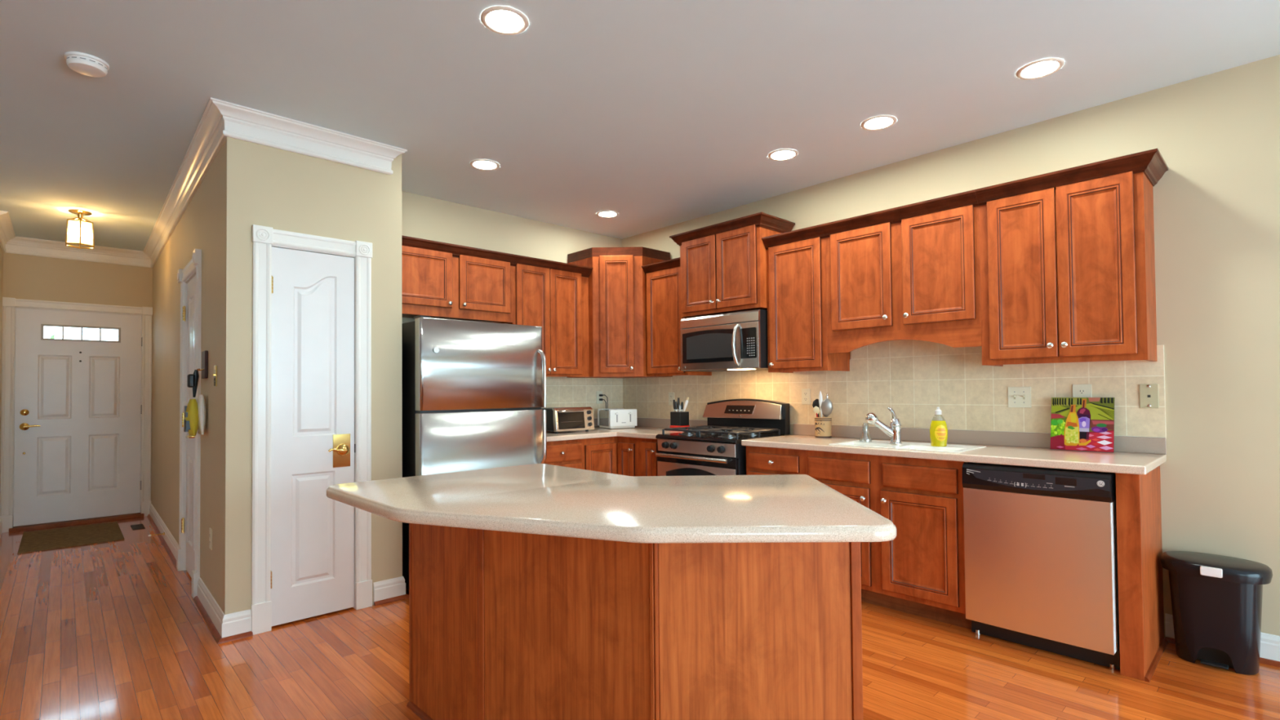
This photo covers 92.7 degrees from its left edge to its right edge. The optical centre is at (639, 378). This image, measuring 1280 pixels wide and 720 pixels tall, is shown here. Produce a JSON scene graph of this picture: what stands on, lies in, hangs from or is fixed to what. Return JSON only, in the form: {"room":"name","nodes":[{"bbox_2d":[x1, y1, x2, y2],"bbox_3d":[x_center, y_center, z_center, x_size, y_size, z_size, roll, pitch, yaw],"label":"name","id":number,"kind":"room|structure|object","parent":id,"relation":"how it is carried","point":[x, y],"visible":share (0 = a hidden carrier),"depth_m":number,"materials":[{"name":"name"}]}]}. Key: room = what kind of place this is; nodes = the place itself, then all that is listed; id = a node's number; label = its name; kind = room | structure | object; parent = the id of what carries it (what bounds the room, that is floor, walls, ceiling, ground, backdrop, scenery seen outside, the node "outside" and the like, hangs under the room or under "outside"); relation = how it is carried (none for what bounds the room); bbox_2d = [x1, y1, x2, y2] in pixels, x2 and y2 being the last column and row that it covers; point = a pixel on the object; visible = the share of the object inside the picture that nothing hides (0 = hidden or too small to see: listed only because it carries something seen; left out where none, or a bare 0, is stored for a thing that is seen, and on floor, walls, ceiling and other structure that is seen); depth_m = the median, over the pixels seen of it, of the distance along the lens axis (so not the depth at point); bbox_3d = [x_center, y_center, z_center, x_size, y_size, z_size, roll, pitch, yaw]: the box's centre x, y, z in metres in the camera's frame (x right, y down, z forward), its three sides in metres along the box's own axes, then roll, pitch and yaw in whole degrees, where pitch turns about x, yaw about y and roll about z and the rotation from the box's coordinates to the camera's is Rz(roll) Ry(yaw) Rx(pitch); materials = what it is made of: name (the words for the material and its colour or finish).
{"room":"kitchen","nodes":[
{"label":"kitchen","id":0,"kind":"room"},
{"bbox_2d":[0,245,3,490],"bbox_3d":[-5.535,0.037,5.176,0.120,2.731,1.125,1,-2,-43],"label":"wall","id":1,"kind":"structure","parent":0,"point":[1,250],"depth_m":5.54,"materials":[{"name":"beige paint"}]},
{"bbox_2d":[0,519,2,537],"bbox_3d":[-5.474,1.337,5.196,0.015,0.130,1.125,1,-2,-43],"label":"baseboard","id":2,"kind":"structure","parent":1,"relation":"attached to","point":[1,523],"depth_m":5.50,"materials":[{"name":"white paint"}]},
{"bbox_2d":[2,252,152,453],"bbox_3d":[-5.532,0.054,6.048,1.322,2.731,0.140,1,-2,-43],"label":"wall","id":3,"kind":"structure","parent":0,"point":[26,277],"depth_m":5.99,"materials":[{"name":"beige paint"}]},
{"bbox_2d":[0,297,152,533],"bbox_3d":[-5.511,0.336,6.022,1.090,2.165,0.195,1,-2,-43],"label":"door","id":4,"kind":"structure","parent":3,"relation":"in","point":[76,422],"depth_m":5.96,"materials":[{"name":"white paint"}]},
{"bbox_2d":[151,143,223,608],"bbox_3d":[-3.603,0.013,4.828,0.110,2.731,4.286,1,-2,-42],"label":"wall","id":5,"kind":"structure","parent":0,"point":[200,226],"depth_m":3.85,"materials":[{"name":"beige paint"}]},
{"bbox_2d":[148,532,164,537],"bbox_3d":[-4.065,1.313,5.135,0.108,0.024,0.024,1,-2,-43],"label":"door stop","id":6,"kind":"object","parent":5,"relation":"attached to","point":[163,533],"visible":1,"depth_m":5.14,"materials":[{"name":"gold metal"}]},
{"bbox_2d":[146,514,176,568],"bbox_3d":[-4.215,1.384,5.367,0.020,0.021,2.605,1,-2,-42],"label":"trim","id":7,"kind":"structure","parent":5,"relation":"attached to","point":[173,559],"depth_m":5.13,"materials":[{"name":"brown wood"}]},
{"bbox_2d":[149,503,178,559],"bbox_3d":[-4.204,1.329,5.379,0.015,0.130,2.605,1,-2,-42],"label":"baseboard","id":8,"kind":"structure","parent":5,"relation":"attached to","point":[168,537],"depth_m":5.22,"materials":[{"name":"white paint"}]},
{"bbox_2d":[176,248,201,598],"bbox_3d":[-2.994,0.283,4.125,0.160,2.152,0.898,1,-2,-42],"label":"door","id":9,"kind":"structure","parent":5,"relation":"in","point":[188,552],"depth_m":4.22,"materials":[{"name":"white paint"}]},
{"bbox_2d":[196,350,208,378],"bbox_3d":[-2.585,-0.082,3.604,0.043,0.163,0.135,1,-2,-43],"label":"key rack","id":10,"kind":"object","parent":5,"relation":"attached to","point":[204,369],"visible":1,"depth_m":3.57,"materials":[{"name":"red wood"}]},
{"bbox_2d":[183,369,206,435],"bbox_3d":[-2.599,0.137,3.571,0.098,0.384,0.196,1,-2,-43],"label":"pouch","id":11,"kind":"object","parent":10,"relation":"hanging from","point":[195,413],"visible":1,"depth_m":3.53,"materials":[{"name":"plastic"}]},
{"bbox_2d":[0,97,407,267],"bbox_3d":[-3.653,-1.280,4.685,1.926,0.150,4.476,1,-2,-43],"label":"crown molding","id":12,"kind":"structure","parent":5,"relation":"attached to","point":[220,120],"depth_m":3.60,"materials":[{"name":"white paint"}]},
{"bbox_2d":[208,528,212,550],"bbox_3d":[-2.416,0.902,3.437,0.008,0.115,0.070,1,-2,-43],"label":"wall outlet","id":13,"kind":"object","parent":5,"relation":"attached to","point":[210,529],"visible":1,"depth_m":3.42,"materials":[{"name":"beige plastic"}]},
{"bbox_2d":[212,365,217,386],"bbox_3d":[-2.336,-0.015,3.353,0.016,0.115,0.070,1,-2,-43],"label":"light switch","id":14,"kind":"object","parent":5,"relation":"attached to","point":[215,374],"visible":1,"depth_m":3.34,"materials":[{"name":"gold metal"}]},
{"bbox_2d":[193,595,253,644],"bbox_3d":[-2.366,1.329,3.435,0.150,0.021,0.903,1,-2,-43],"label":"trim","id":15,"kind":"structure","parent":5,"relation":"attached to","point":[219,639],"depth_m":3.17,"materials":[{"name":"wood"}]},
{"bbox_2d":[196,577,251,638],"bbox_3d":[-2.366,1.275,3.450,0.131,0.130,0.884,1,-2,-43],"label":"baseboard","id":16,"kind":"structure","parent":5,"relation":"attached to","point":[240,622],"depth_m":3.16,"materials":[{"name":"white paint"}]},
{"bbox_2d":[221,137,402,614],"bbox_3d":[-2.073,-0.023,3.740,0.907,2.731,0.820,1,-2,-43],"label":"wall","id":17,"kind":"structure","parent":0,"point":[277,188],"depth_m":3.37,"materials":[{"name":"beige paint"}]},
{"bbox_2d":[250,224,372,635],"bbox_3d":[-1.833,0.264,3.430,0.610,2.141,0.168,1,-2,-43],"label":"door","id":18,"kind":"structure","parent":17,"relation":"in","point":[311,551],"depth_m":3.39,"materials":[{"name":"white paint"}]},
{"bbox_2d":[373,576,405,604],"bbox_3d":[-1.523,1.272,3.690,0.188,0.130,0.075,1,-2,-43],"label":"baseboard","id":19,"kind":"structure","parent":17,"relation":"attached to","point":[395,587],"depth_m":3.66,"materials":[{"name":"white paint"}]},
{"bbox_2d":[373,593,408,606],"bbox_3d":[-1.509,1.326,3.688,0.207,0.021,0.094,1,-2,-43],"label":"trim","id":20,"kind":"structure","parent":17,"relation":"attached to","point":[406,596],"depth_m":3.65,"materials":[{"name":"brown wood"}]},
{"bbox_2d":[401,191,621,323],"bbox_3d":[-1.133,-0.004,5.109,2.540,2.731,0.120,1,-2,-43],"label":"wall","id":21,"kind":"structure","parent":0,"point":[424,217],"depth_m":4.98,"materials":[{"name":"beige paint"}]},
{"bbox_2d":[401,235,516,323],"bbox_3d":[-1.446,-0.698,4.500,1.015,0.520,0.363,1,-2,-43],"label":"upper cabinet","id":22,"kind":"object","parent":21,"relation":"attached to","point":[440,280],"visible":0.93,"depth_m":4.43,"materials":[{"name":"brown wood"}]},
{"bbox_2d":[506,254,592,377],"bbox_3d":[-0.799,-0.483,5.104,0.758,0.938,0.363,1,-2,-43],"label":"upper cabinet","id":23,"kind":"object","parent":21,"relation":"attached to","point":[552,295],"visible":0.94,"depth_m":5.02,"materials":[{"name":"brown wood"}]},
{"bbox_2d":[541,376,622,418],"bbox_3d":[-0.695,0.169,5.429,1.445,0.410,0.008,1,-2,-43],"label":"tiled wall","id":24,"kind":"structure","parent":21,"relation":"attached to","point":[561,392],"depth_m":5.59,"materials":[{"name":"beige tile"}]},
{"bbox_2d":[596,391,602,404],"bbox_3d":[-0.378,0.176,5.716,0.070,0.115,0.008,1,-2,-43],"label":"wall outlet","id":25,"kind":"object","parent":24,"relation":"attached to","point":[598,393],"visible":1,"depth_m":5.71,"materials":[{"name":"beige plastic"}]},
{"bbox_2d":[0,0,1279,251],"bbox_3d":[-1.449,-1.486,2.113,7.373,0.120,12.000,1,-2,-43],"label":"ceiling","id":26,"kind":"structure","parent":0,"point":[656,114],"depth_m":2.94,"materials":[{"name":"white paint"}]},
{"bbox_2d":[65,208,94,248],"bbox_3d":[-4.505,-1.202,4.915,0.175,0.281,0.198,1,-2,-43],"label":"lantern","id":27,"kind":"object","parent":26,"relation":"attached to","point":[79,231],"visible":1,"depth_m":4.90,"materials":[{"name":"gold metal"}]},
{"bbox_2d":[77,217,82,228],"bbox_3d":[-4.505,-1.253,4.916,0.028,0.080,0.027,1,-2,-43],"label":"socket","id":28,"kind":"object","parent":27,"relation":"attached to","point":[78,218],"depth_m":4.90,"materials":[{"name":"gold metal"}]},
{"bbox_2d":[64,51,109,77],"bbox_3d":[-2.442,-1.382,2.699,0.148,0.047,0.148,1,-2,-43],"label":"smoke detector","id":29,"kind":"object","parent":26,"relation":"attached to","point":[85,64],"visible":1,"depth_m":2.67,"materials":[{"name":"white plastic"}]},
{"bbox_2d":[470,159,499,170],"bbox_3d":[-1.010,-1.389,3.975,0.188,0.006,0.188,1,-2,-43],"label":"recessed light","id":30,"kind":"object","parent":26,"relation":"in","point":[481,164],"visible":1,"depth_m":3.97,"materials":[{"name":"white"}]},
{"bbox_2d":[480,5,528,35],"bbox_3d":[-0.539,-1.424,2.435,0.188,0.006,0.188,1,-2,-43],"label":"recessed light","id":31,"kind":"object","parent":26,"relation":"in","point":[502,20],"visible":1,"depth_m":2.43,"materials":[{"name":"beige"}]},
{"bbox_2d":[596,210,618,217],"bbox_3d":[-0.270,-1.374,5.109,0.188,0.006,0.188,1,-2,-43],"label":"recessed light","id":32,"kind":"object","parent":26,"relation":"in","point":[607,214],"visible":1,"depth_m":5.10,"materials":[{"name":"white"}]},
{"bbox_2d":[768,148,798,160],"bbox_3d":[0.902,-1.409,3.852,0.188,0.006,0.188,1,-2,-43],"label":"recessed light","id":33,"kind":"object","parent":26,"relation":"in","point":[783,154],"visible":1,"depth_m":3.84,"materials":[{"name":"white"}]},
{"bbox_2d":[860,115,897,130],"bbox_3d":[1.328,-1.422,3.400,0.188,0.006,0.188,1,-2,-43],"label":"recessed light","id":34,"kind":"object","parent":26,"relation":"in","point":[881,122],"visible":1,"depth_m":3.40,"materials":[{"name":"white"}]},
{"bbox_2d":[1016,57,1064,79],"bbox_3d":[1.859,-1.438,2.840,0.188,0.006,0.188,1,-2,-43],"label":"recessed light","id":35,"kind":"object","parent":26,"relation":"in","point":[1042,68],"visible":1,"depth_m":2.83,"materials":[{"name":"white"}]},
{"bbox_2d":[0,516,1279,719],"bbox_3d":[-1.423,1.364,2.057,7.373,0.120,12.000,1,-2,-43],"label":"floor","id":36,"kind":"structure","parent":0,"point":[113,630],"depth_m":2.77,"materials":[{"name":"brown wood"}]},
{"bbox_2d":[17,521,124,554],"bbox_3d":[-5.041,1.398,5.428,0.650,0.010,1.010,1,-2,-43],"label":"door mat","id":37,"kind":"object","parent":36,"relation":"on","point":[77,535],"visible":1,"depth_m":5.36,"materials":[{"name":"brown fabric"}]},
{"bbox_2d":[130,524,145,529],"bbox_3d":[-4.760,1.404,5.790,0.090,0.006,0.270,1,-2,-43],"label":"floor vent","id":38,"kind":"object","parent":36,"relation":"in","point":[138,526],"visible":1,"depth_m":5.77,"materials":[{"name":"grey"}]},
{"bbox_2d":[401,315,546,590],"bbox_3d":[-1.244,0.467,4.222,0.887,1.745,0.876,1,-2,-43],"label":"refrigerator","id":39,"kind":"object","parent":36,"relation":"on","point":[474,393],"visible":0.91,"depth_m":3.87,"materials":[{"name":"silver metal"}]},
{"bbox_2d":[543,439,582,469],"bbox_3d":[-0.809,0.915,4.836,0.465,0.876,0.643,1,-2,-43],"label":"drawer","id":40,"kind":"object","parent":36,"relation":"on","point":[566,453],"visible":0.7,"depth_m":4.68,"materials":[{"name":"brown wood"}]},
{"bbox_2d":[582,436,641,476],"bbox_3d":[-0.208,0.918,5.240,0.963,0.876,0.881,1,-2,-43],"label":"base cabinet","id":41,"kind":"object","parent":36,"relation":"on","point":[621,455],"visible":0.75,"depth_m":4.92,"materials":[{"name":"brown wood"}]},
{"bbox_2d":[546,426,691,441],"bbox_3d":[-0.302,0.457,5.019,1.448,0.038,1.130,1,-2,-43],"label":"countertop","id":42,"kind":"structure","parent":41,"relation":"on","point":[639,432],"depth_m":4.92,"materials":[{"name":"beige stone"}]},
{"bbox_2d":[541,406,594,433],"bbox_3d":[-0.629,0.339,5.069,0.385,0.205,0.352,1,-2,-43],"label":"toaster oven","id":43,"kind":"object","parent":42,"relation":"on","point":[558,419],"visible":0.91,"depth_m":4.92,"materials":[{"name":"silver metal"}]},
{"bbox_2d":[593,418,599,426],"bbox_3d":[-0.684,0.408,5.424,1.448,0.081,0.020,1,-2,-43],"label":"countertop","id":44,"kind":"structure","parent":42,"relation":"on","point":[595,420],"depth_m":5.67,"materials":[{"name":"grey stone"}]},
{"bbox_2d":[594,398,606,427],"bbox_3d":[-0.448,0.317,5.586,0.054,0.264,0.348,-2,-2,42],"label":"power cord","id":45,"kind":"object","parent":42,"relation":"on","point":[600,399],"visible":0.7,"depth_m":5.69,"materials":[{"name":"black plastic"}]},
{"bbox_2d":[597,408,636,428],"bbox_3d":[-0.205,0.359,5.530,0.264,0.168,0.316,0,-1,-26],"label":"toaster","id":46,"kind":"object","parent":42,"relation":"on","point":[615,418],"visible":1,"depth_m":5.42,"materials":[{"name":"white plastic"}]},
{"bbox_2d":[636,417,707,429],"bbox_3d":[0.224,0.402,5.503,0.020,0.081,1.110,1,-2,-43],"label":"backsplash","id":47,"kind":"structure","parent":42,"relation":"on","point":[642,422],"depth_m":5.53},
{"bbox_2d":[670,411,689,429],"bbox_3d":[0.331,0.355,5.087,0.116,0.158,0.116,1,-2,-43],"label":"knife block","id":48,"kind":"object","parent":42,"relation":"on","point":[677,419],"visible":0.82,"depth_m":5.05,"materials":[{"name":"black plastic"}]},
{"bbox_2d":[672,400,675,411],"bbox_3d":[0.288,0.226,5.115,0.023,0.101,0.025,-1,-1,8],"label":"kitchen knife","id":49,"kind":"object","parent":48,"relation":"on","point":[673,401],"visible":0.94,"depth_m":5.11,"materials":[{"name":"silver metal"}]},
{"bbox_2d":[675,401,677,411],"bbox_3d":[0.299,0.233,5.076,0.025,0.085,0.018,1,-2,-43],"label":"kitchen knife","id":50,"kind":"object","parent":48,"relation":"on","point":[676,403],"visible":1,"depth_m":5.07,"materials":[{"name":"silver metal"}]},
{"bbox_2d":[677,397,679,411],"bbox_3d":[0.324,0.218,5.118,0.027,0.116,0.020,1,-2,-43],"label":"kitchen knife","id":51,"kind":"object","parent":48,"relation":"on","point":[678,399],"visible":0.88,"depth_m":5.11,"materials":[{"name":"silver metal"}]},
{"bbox_2d":[680,401,683,411],"bbox_3d":[0.352,0.235,5.112,0.026,0.081,0.018,1,-2,-43],"label":"kitchen knife","id":52,"kind":"object","parent":48,"relation":"on","point":[682,402],"visible":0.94,"depth_m":5.11,"materials":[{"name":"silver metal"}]},
{"bbox_2d":[683,396,688,411],"bbox_3d":[0.383,0.214,5.072,0.050,0.123,0.029,-1,-1,13],"label":"knife","id":53,"kind":"object","parent":48,"relation":"on","point":[687,397],"visible":1,"depth_m":5.06,"materials":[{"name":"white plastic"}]},
{"bbox_2d":[406,523,862,719],"bbox_3d":[-0.100,0.858,2.199,1.727,0.874,0.880,-1,-1,23],"label":"kitchen island","id":54,"kind":"object","parent":36,"relation":"on","point":[504,625],"visible":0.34,"depth_m":1.72,"materials":[{"name":"brown wood"}]},
{"bbox_2d":[326,463,896,543],"bbox_3d":[-0.148,0.400,2.144,1.925,0.040,1.115,-1,-1,22],"label":"island countertop","id":55,"kind":"structure","parent":54,"relation":"on","point":[538,499],"depth_m":1.80,"materials":[{"name":"beige stone"}]},
{"bbox_2d":[640,438,657,476],"bbox_3d":[0.290,0.908,4.946,0.643,0.876,0.230,1,-2,-43],"label":"base cabinet","id":56,"kind":"object","parent":36,"relation":"on","point":[648,446],"visible":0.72,"depth_m":4.77,"materials":[{"name":"brown wood"}]},
{"bbox_2d":[655,398,790,475],"bbox_3d":[0.598,0.731,4.564,0.717,1.149,0.770,1,-2,-43],"label":"gas range","id":57,"kind":"object","parent":36,"relation":"on","point":[708,450],"visible":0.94,"depth_m":4.50,"materials":[{"name":"silver metal"}]},
{"bbox_2d":[655,431,784,444],"bbox_3d":[0.591,0.434,4.558,0.584,0.032,0.760,1,-2,-43],"label":"cooktop","id":58,"kind":"object","parent":57,"relation":"in","point":[685,437],"depth_m":4.41,"materials":[{"name":"black metal"}]},
{"bbox_2d":[746,445,805,475],"bbox_3d":[1.070,0.884,4.120,0.643,0.876,0.453,1,-2,-43],"label":"base cabinet","id":59,"kind":"object","parent":36,"relation":"on","point":[760,460],"visible":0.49,"depth_m":3.92,"materials":[{"name":"brown wood"}]},
{"bbox_2d":[805,450,971,629],"bbox_3d":[1.538,0.870,3.623,0.643,0.876,0.912,1,-2,-43],"label":"base cabinet","id":60,"kind":"object","parent":36,"relation":"on","point":[921,571],"visible":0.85,"depth_m":3.30,"materials":[{"name":"brown wood"}]},
{"bbox_2d":[741,435,1166,475],"bbox_3d":[1.635,0.411,3.551,0.648,0.038,2.106,1,-2,-43],"label":"countertop","id":61,"kind":"structure","parent":60,"relation":"on","point":[1130,463],"depth_m":3.09,"materials":[{"name":"beige stone"}]},
{"bbox_2d":[814,416,831,438],"bbox_3d":[1.271,0.337,4.237,0.114,0.142,0.114,1,-2,-43],"label":"utensil crock","id":62,"kind":"object","parent":61,"relation":"on","point":[823,425],"visible":0.98,"depth_m":4.19,"materials":[{"name":"brown ceramic"}]},
{"bbox_2d":[812,399,820,417],"bbox_3d":[1.241,0.260,4.267,0.064,0.236,0.031,-1,-1,39],"label":"spoon","id":63,"kind":"object","parent":62,"relation":"in","point":[815,403],"visible":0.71,"depth_m":4.27,"materials":[{"name":"black plastic"}]},
{"bbox_2d":[813,406,819,417],"bbox_3d":[1.222,0.284,4.231,0.048,0.186,0.014,-1,-1,20],"label":"scraper","id":64,"kind":"object","parent":62,"relation":"in","point":[815,410],"visible":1,"depth_m":4.23,"materials":[{"name":"beige wood"}]},
{"bbox_2d":[818,391,822,417],"bbox_3d":[1.250,0.230,4.222,0.026,0.292,0.013,-1,-1,9],"label":"spatula","id":65,"kind":"object","parent":62,"relation":"in","point":[820,399],"visible":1,"depth_m":4.22,"materials":[{"name":"white plastic"}]},
{"bbox_2d":[820,398,833,417],"bbox_3d":[1.288,0.257,4.212,0.083,0.239,0.035,-1,-1,28],"label":"ladle","id":66,"kind":"object","parent":62,"relation":"in","point":[826,406],"visible":0.93,"depth_m":4.20,"materials":[{"name":"silver metal"}]},
{"bbox_2d":[865,407,902,444],"bbox_3d":[1.463,0.280,3.667,0.205,0.221,0.072,-1,-1,13],"label":"faucet","id":67,"kind":"object","parent":61,"relation":"on","point":[894,430],"visible":1,"depth_m":3.64,"materials":[{"name":"silver metal"}]},
{"bbox_2d":[828,440,986,453],"bbox_3d":[1.546,0.475,3.562,0.425,0.175,0.735,1,-2,-43],"label":"sink","id":68,"kind":"object","parent":61,"relation":"in","point":[865,443],"visible":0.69,"depth_m":3.52,"materials":[{"name":"white ceramic"}]},
{"bbox_2d":[843,442,898,447],"bbox_3d":[1.368,0.480,3.634,0.195,0.172,0.305,1,-2,-43],"label":"basin","id":69,"kind":"object","parent":68,"relation":"in","point":[869,444],"depth_m":3.71,"materials":[{"name":"white ceramic"}]},
{"bbox_2d":[899,445,961,451],"bbox_3d":[1.608,0.472,3.380,0.195,0.172,0.305,1,-2,-43],"label":"basin","id":70,"kind":"object","parent":68,"relation":"in","point":[922,447],"depth_m":3.45,"materials":[{"name":"white ceramic"}]},
{"bbox_2d":[929,407,947,446],"bbox_3d":[1.695,0.273,3.467,0.094,0.223,0.067,-1,-1,22],"label":"soap bottle","id":71,"kind":"object","parent":68,"relation":"on","point":[938,428],"visible":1,"depth_m":3.44,"materials":[{"name":"yellow plastic"}]},
{"bbox_2d":[937,428,945,439],"bbox_3d":[1.694,0.310,3.434,0.046,0.057,0.004,-1,-1,12],"label":"print","id":72,"kind":"object","parent":71,"relation":"attached to","point":[940,432],"depth_m":3.43,"materials":[{"name":"orange"}]},
{"bbox_2d":[792,423,1166,454],"bbox_3d":[1.863,0.353,3.767,0.020,0.081,2.106,1,-2,-43],"label":"backsplash","id":73,"kind":"structure","parent":61,"relation":"on","point":[1148,445],"depth_m":3.58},
{"bbox_2d":[1049,397,1114,453],"bbox_3d":[2.320,0.239,3.208,0.057,0.278,0.274,1,-2,-43],"label":"picture","id":74,"kind":"object","parent":61,"relation":"on","point":[1077,424],"visible":1,"depth_m":3.20,"materials":[{"name":"multicoloured"}]},
{"bbox_2d":[962,462,1119,670],"bbox_3d":[2.059,0.858,3.066,0.631,0.868,0.603,1,-2,-43],"label":"dishwasher","id":75,"kind":"object","parent":36,"relation":"on","point":[1041,548],"visible":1,"depth_m":2.83,"materials":[{"name":"silver metal"}]},
{"bbox_2d":[1115,466,1168,682],"bbox_3d":[2.334,0.848,2.831,0.612,0.876,0.098,1,-2,-43],"label":"end panel","id":76,"kind":"object","parent":36,"relation":"on","point":[1143,643],"visible":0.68,"depth_m":2.64,"materials":[{"name":"brown wood"}]},
{"bbox_2d":[1160,551,1272,675],"bbox_3d":[2.606,1.050,2.768,0.292,0.463,0.372,1,-2,-43],"label":"trash can","id":77,"kind":"object","parent":36,"relation":"on","point":[1216,600],"visible":1,"depth_m":2.69,"materials":[{"name":"black plastic"}]},
{"bbox_2d":[621,54,1279,638],"bbox_3d":[2.454,-0.073,3.248,0.120,2.731,7.751,1,-2,-43],"label":"wall","id":78,"kind":"structure","parent":0,"point":[1216,204],"depth_m":2.92,"materials":[{"name":"beige paint"}]},
{"bbox_2d":[567,246,670,377],"bbox_3d":[-0.185,-0.568,5.481,0.658,1.112,0.662,1,-2,-43],"label":"upper cabinet","id":79,"kind":"object","parent":78,"relation":"attached to","point":[617,279],"visible":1,"depth_m":5.22,"materials":[{"name":"brown wood"}]},
{"bbox_2d":[641,257,711,377],"bbox_3d":[0.309,-0.496,5.172,0.363,0.946,0.469,1,-2,-43],"label":"upper cabinet","id":80,"kind":"object","parent":78,"relation":"attached to","point":[664,317],"visible":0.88,"depth_m":5.09,"materials":[{"name":"brown wood"}]},
{"bbox_2d":[669,212,795,318],"bbox_3d":[0.702,-0.821,4.702,0.442,0.650,0.886,1,-2,-43],"label":"upper cabinet","id":81,"kind":"object","parent":78,"relation":"attached to","point":[723,264],"visible":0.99,"depth_m":4.51,"materials":[{"name":"brown wood"}]},
{"bbox_2d":[680,309,768,371],"bbox_3d":[0.692,-0.272,4.676,0.439,0.420,0.749,1,-2,-43],"label":"microwave oven","id":82,"kind":"object","parent":81,"relation":"attached to","point":[737,340],"visible":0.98,"depth_m":4.51,"materials":[{"name":"silver metal"}]},
{"bbox_2d":[761,224,849,373],"bbox_3d":[1.157,-0.525,4.275,0.363,0.954,0.465,1,-2,-43],"label":"upper cabinet","id":83,"kind":"object","parent":78,"relation":"attached to","point":[796,260],"visible":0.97,"depth_m":4.16,"materials":[{"name":"brown wood"}]},
{"bbox_2d":[622,339,1166,438],"bbox_3d":[1.209,0.030,4.473,0.008,0.615,4.017,1,-2,-43],"label":"tiled wall","id":84,"kind":"structure","parent":78,"relation":"attached to","point":[914,378],"depth_m":3.84,"materials":[{"name":"beige tile"}]},
{"bbox_2d":[668,392,674,405],"bbox_3d":[0.280,0.180,5.443,0.008,0.115,0.070,1,-2,-43],"label":"wall outlet","id":85,"kind":"object","parent":84,"relation":"attached to","point":[671,395],"visible":0.91,"depth_m":5.44,"materials":[{"name":"beige plastic"}]},
{"bbox_2d":[801,388,810,404],"bbox_3d":[1.211,0.131,4.458,0.008,0.115,0.070,1,-2,-43],"label":"wall outlet","id":86,"kind":"object","parent":84,"relation":"attached to","point":[806,393],"visible":1,"depth_m":4.45,"materials":[{"name":"beige plastic"}]},
{"bbox_2d":[1007,386,1031,407],"bbox_3d":[2.147,0.105,3.460,0.016,0.118,0.116,1,-2,-43],"label":"light switch","id":87,"kind":"object","parent":84,"relation":"attached to","point":[1018,397],"visible":1,"depth_m":3.46,"materials":[{"name":"beige plastic"}]},
{"bbox_2d":[1071,384,1092,397],"bbox_3d":[2.352,0.089,3.250,0.008,0.118,0.085,1,-2,-43],"label":"wall outlet","id":88,"kind":"object","parent":84,"relation":"attached to","point":[1078,390],"visible":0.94,"depth_m":3.25,"materials":[{"name":"beige plastic"}]},
{"bbox_2d":[1078,388,1085,394],"bbox_3d":[2.350,0.069,3.249,0.003,0.029,0.032,1,-2,-43],"label":"receptacle","id":89,"kind":"object","parent":88,"relation":"attached to","point":[1081,391],"depth_m":3.25,"materials":[{"name":"grey plastic"}]},
{"bbox_2d":[1139,383,1159,408],"bbox_3d":[2.540,0.087,3.048,0.011,0.120,0.074,1,-2,-43],"label":"phone jack plate","id":90,"kind":"object","parent":84,"relation":"attached to","point":[1148,393],"visible":1,"depth_m":3.05,"materials":[{"name":"beige plastic"}]},
{"bbox_2d":[820,189,982,353],"bbox_3d":[1.634,-0.591,3.769,0.363,0.850,0.927,1,-2,-43],"label":"upper cabinet","id":91,"kind":"object","parent":78,"relation":"attached to","point":[912,271],"visible":0.98,"depth_m":3.62,"materials":[{"name":"brown wood"}]},
{"bbox_2d":[974,147,1168,366],"bbox_3d":[2.215,-0.557,3.154,0.363,0.954,0.762,1,-2,-43],"label":"upper cabinet","id":92,"kind":"object","parent":78,"relation":"attached to","point":[1067,257],"visible":1,"depth_m":3.03,"materials":[{"name":"brown wood"}]},
{"bbox_2d":[1164,613,1279,662],"bbox_3d":[3.829,1.184,1.680,0.015,0.130,3.635,1,-2,-43],"label":"baseboard","id":93,"kind":"structure","parent":78,"relation":"attached to","point":[1269,643],"depth_m":2.75,"materials":[{"name":"white paint"}]},
{"bbox_2d":[1164,636,1279,667],"bbox_3d":[3.817,1.239,1.668,0.020,0.021,3.635,1,-2,-43],"label":"trim","id":94,"kind":"structure","parent":78,"relation":"attached to","point":[1262,660],"depth_m":2.73,"materials":[{"name":"brown wood"}]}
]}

